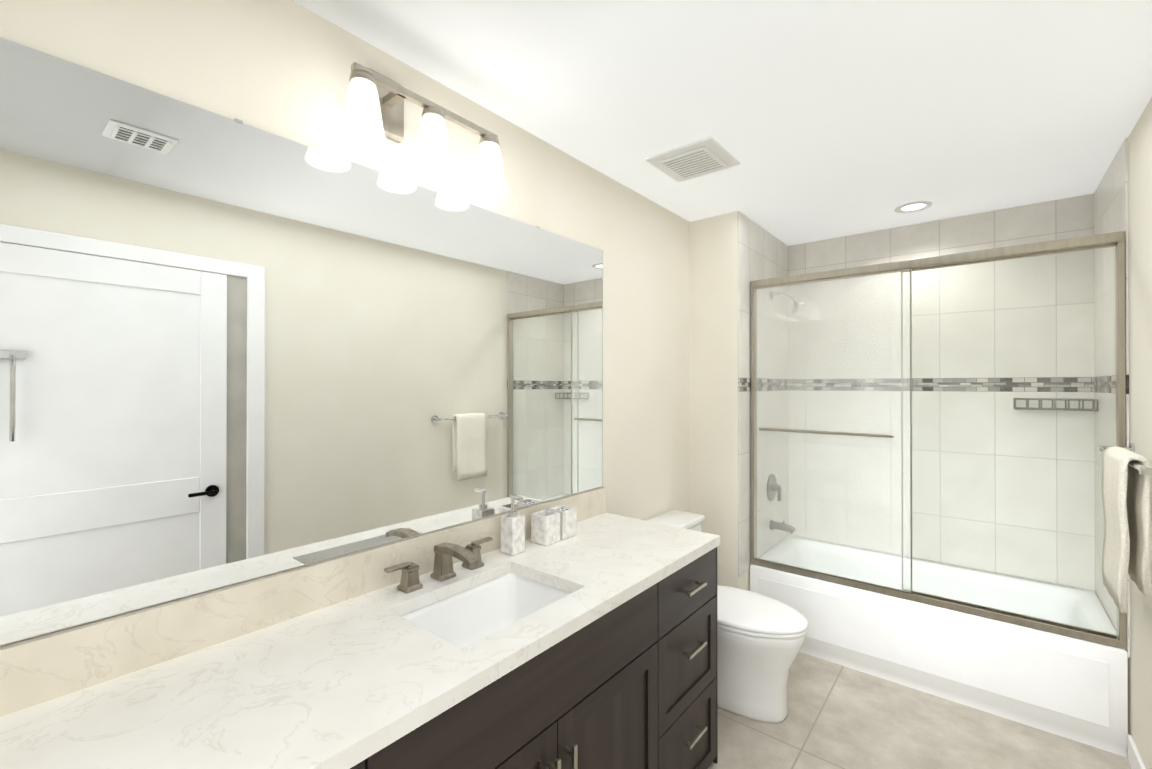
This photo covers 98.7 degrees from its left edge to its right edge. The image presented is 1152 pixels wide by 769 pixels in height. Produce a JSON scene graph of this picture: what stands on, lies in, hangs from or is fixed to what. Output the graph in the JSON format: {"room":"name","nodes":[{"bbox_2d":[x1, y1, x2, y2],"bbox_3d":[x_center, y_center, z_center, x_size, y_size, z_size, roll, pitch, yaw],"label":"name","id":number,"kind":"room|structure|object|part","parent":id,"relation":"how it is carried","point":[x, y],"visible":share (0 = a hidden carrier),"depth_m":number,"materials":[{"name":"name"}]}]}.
{"room":"bathroom","nodes":[
{"label":"bathroom","id":0,"kind":"room"},
{"bbox_2d":[0,0,689,646],"bbox_3d":[-0.414,0.245,1.685,0.100,2.415,3.300,0,0,39],"label":"wall","id":1,"kind":"structure","parent":0,"point":[282,68],"depth_m":1.63,"materials":[{"name":"paint"}]},
{"bbox_2d":[0,37,602,645],"bbox_3d":[-0.478,-0.073,1.523,0.008,1.076,1.878,0,0,39],"label":"mirror","id":2,"kind":"object","parent":1,"relation":"attached to","point":[234,351],"visible":1,"depth_m":1.15,"materials":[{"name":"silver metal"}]},
{"bbox_2d":[337,62,507,197],"bbox_3d":[-0.433,-0.755,1.458,0.164,0.260,0.544,0,0,39],"label":"sconce","id":3,"kind":"object","parent":1,"relation":"attached to","point":[373,117],"visible":1,"depth_m":1.41,"materials":[{"name":"white glass"}]},
{"bbox_3d":[-0.550,-0.700,1.280,0.120,0.150,0.120,0,0,39],"label":"lamp shade","id":4,"kind":"part","parent":3,"relation":"part of","materials":[{"name":"white glass"}]},
{"bbox_3d":[-0.415,-0.700,1.443,0.120,0.150,0.120,0,0,39],"label":"lamp shade","id":5,"kind":"part","parent":3,"relation":"part of","materials":[{"name":"white glass"}]},
{"bbox_3d":[-0.281,-0.699,1.607,0.120,0.150,0.120,0,0,39],"label":"lamp shade","id":6,"kind":"part","parent":3,"relation":"part of","materials":[{"name":"white glass"}]},
{"bbox_2d":[690,211,749,590],"bbox_3d":[1.064,0.251,3.253,0.390,2.415,1.000,0,0,39],"label":"wall","id":7,"kind":"structure","parent":0,"point":[714,370],"depth_m":2.82,"materials":[{"name":"paint"}]},
{"bbox_2d":[738,211,788,576],"bbox_3d":[1.185,0.057,3.088,0.008,2.029,0.900,0,0,39],"label":"wall tile","id":8,"kind":"structure","parent":7,"relation":"attached to","point":[762,253],"depth_m":3.01,"materials":[{"name":"white tile"}]},
{"bbox_2d":[767,474,780,500],"bbox_3d":[1.264,0.658,3.126,0.060,0.170,0.170,0,0,39],"label":"shower valve","id":9,"kind":"object","parent":8,"relation":"attached to","point":[775,485],"depth_m":3.11,"materials":[{"name":"silver metal"}]},
{"bbox_2d":[770,520,795,533],"bbox_3d":[1.298,0.897,3.096,0.148,0.075,0.064,0,0,39],"label":"tub spout","id":10,"kind":"object","parent":8,"relation":"attached to","point":[775,525],"depth_m":3.09,"materials":[{"name":"silver metal"}]},
{"bbox_2d":[769,291,805,312],"bbox_3d":[1.323,-0.516,3.081,0.215,0.152,0.100,0,0,39],"label":"shower head","id":11,"kind":"object","parent":8,"relation":"attached to","point":[795,303],"depth_m":3.06},
{"bbox_2d":[292,0,1151,245],"bbox_3d":[0.629,-0.994,1.478,1.980,0.060,4.300,0,0,39],"label":"ceiling","id":12,"kind":"structure","parent":0,"point":[818,120],"depth_m":1.62,"materials":[{"name":"paint"}]},
{"bbox_2d":[645,136,739,181],"bbox_3d":[0.502,-0.950,2.127,0.300,0.022,0.300,0,0,39],"label":"ceiling vent","id":13,"kind":"object","parent":12,"relation":"in","point":[703,156],"visible":1,"depth_m":2.09,"materials":[{"name":"white paint"}]},
{"bbox_2d":[895,201,932,212],"bbox_3d":[1.827,-0.954,2.681,0.170,0.009,0.170,0,0,39],"label":"recessed light","id":14,"kind":"object","parent":12,"relation":"in","point":[915,206],"visible":0.98,"depth_m":2.67,"materials":[{"name":"white paint"}]},
{"bbox_2d":[708,652,1130,768],"bbox_3d":[0.629,1.481,1.469,1.980,0.060,4.300,0,0,39],"label":"floor","id":15,"kind":"structure","parent":0,"point":[840,717],"depth_m":2.04,"materials":[{"name":"tile"}]},
{"bbox_2d":[336,543,719,768],"bbox_3d":[-0.251,1.033,1.340,0.584,0.834,1.872,0,0,39],"label":"bathroom vanity","id":16,"kind":"object","parent":15,"relation":"on","point":[591,643],"depth_m":1.34,"materials":[{"name":"brown wood"}]},
{"bbox_2d":[0,511,719,768],"bbox_3d":[-0.261,0.598,1.349,0.559,0.036,1.880,0,0,39],"label":"countertop","id":17,"kind":"structure","parent":16,"relation":"on","point":[318,687],"depth_m":0.98,"materials":[{"name":"white stone"}]},
{"bbox_2d":[384,537,492,592],"bbox_3d":[-0.354,0.529,1.452,0.173,0.102,0.374,0,0,39],"label":"faucet","id":18,"kind":"object","parent":17,"relation":"on","point":[469,556],"visible":0.98,"depth_m":1.45,"materials":[{"name":"silver metal"}]},
{"bbox_2d":[400,567,575,646],"bbox_3d":[-0.232,0.683,1.349,0.333,0.157,0.464,0,0,39],"label":"sink","id":19,"kind":"object","parent":17,"relation":"in","point":[464,614],"depth_m":1.50,"materials":[{"name":"white ceramic"}]},
{"bbox_2d":[501,495,524,555],"bbox_3d":[-0.212,0.483,1.705,0.075,0.196,0.060,0,0,39],"label":"soap dispenser","id":20,"kind":"object","parent":17,"relation":"on","point":[512,532],"visible":0.98,"depth_m":1.69,"materials":[{"name":"white stone"}]},
{"bbox_2d":[531,510,559,545],"bbox_3d":[-0.112,0.529,1.823,0.080,0.105,0.080,0,0,39],"label":"tumbler","id":21,"kind":"object","parent":17,"relation":"on","point":[545,527],"visible":1,"depth_m":1.79,"materials":[{"name":"white stone"}]},
{"bbox_2d":[548,505,576,539],"bbox_3d":[-0.051,0.530,1.896,0.080,0.105,0.080,0,0,39],"label":"holder","id":22,"kind":"object","parent":17,"relation":"on","point":[568,521],"visible":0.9,"depth_m":1.87,"materials":[{"name":"white stone"}]},
{"bbox_2d":[646,510,807,723],"bbox_3d":[0.692,1.074,2.338,0.749,0.762,0.420,0,0,39],"label":"toilet","id":23,"kind":"object","parent":15,"relation":"on","point":[760,639],"visible":0.52,"depth_m":2.14,"materials":[{"name":"ceramic"}]},
{"bbox_2d":[750,535,1127,756],"bbox_3d":[1.801,1.248,2.665,1.470,0.416,0.744,0,0,39],"label":"bathtub","id":24,"kind":"object","parent":15,"relation":"on","point":[1074,689],"visible":0.73,"depth_m":2.33,"materials":[{"name":"ceramic"}]},
{"bbox_2d":[750,231,1126,649],"bbox_3d":[1.581,0.222,2.402,1.470,1.633,0.096,0,0,39],"label":"shower door","id":25,"kind":"structure","parent":24,"relation":"on","point":[1098,241],"depth_m":2.42,"materials":[{"name":"clear glass"}]},
{"bbox_2d":[1128,97,1151,768],"bbox_3d":[1.323,0.241,0.838,0.100,2.415,4.200,0,0,39],"label":"wall","id":26,"kind":"structure","parent":0,"point":[1140,377],"depth_m":1.79,"materials":[{"name":"paint"}]},
{"bbox_2d":[1094,137,1129,657],"bbox_3d":[2.384,0.054,2.212,0.008,2.029,0.730,0,0,39],"label":"wall tile","id":27,"kind":"structure","parent":26,"relation":"attached to","point":[1111,203],"depth_m":2.22,"materials":[{"name":"white tile"}]},
{"bbox_2d":[1099,443,1151,474],"bbox_3d":[1.872,0.252,1.655,0.090,0.055,0.706,0,0,39],"label":"towel rail","id":28,"kind":"object","parent":26,"relation":"attached to","point":[1142,469],"visible":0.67,"depth_m":1.51,"materials":[{"name":"silver metal"}]},
{"bbox_2d":[1101,446,1151,613],"bbox_3d":[1.808,0.466,1.629,0.076,0.494,0.280,0,0,39],"label":"hanging towel","id":29,"kind":"object","parent":28,"relation":"hanging from","point":[1126,489],"visible":1,"depth_m":1.57,"materials":[{"name":"fabric"}]},
{"bbox_2d":[1127,734,1145,768],"bbox_3d":[1.072,1.398,0.617,0.012,0.100,3.347,0,0,39],"label":"baseboard","id":30,"kind":"structure","parent":26,"relation":"attached to","point":[1134,758],"depth_m":1.84,"materials":[{"name":"white paint"}]},
{"bbox_3d":[2.114,0.250,2.971,1.590,2.415,0.100,0,0,39],"label":"wall","id":31,"kind":"structure","parent":0,"visible":0},
{"bbox_2d":[788,193,1094,591],"bbox_3d":[2.041,0.057,2.962,1.474,2.029,0.008,0,0,39],"label":"wall tile","id":32,"kind":"structure","parent":31,"relation":"attached to","point":[1064,218],"depth_m":2.82,"materials":[{"name":"white tile"}]},
{"bbox_2d":[1013,398,1097,410],"bbox_3d":[2.450,0.105,2.540,0.306,0.058,0.125,0,0,39],"label":"caddy","id":33,"kind":"object","parent":32,"relation":"attached to","point":[1052,408],"depth_m":2.52,"materials":[{"name":"silver metal"}]}
]}

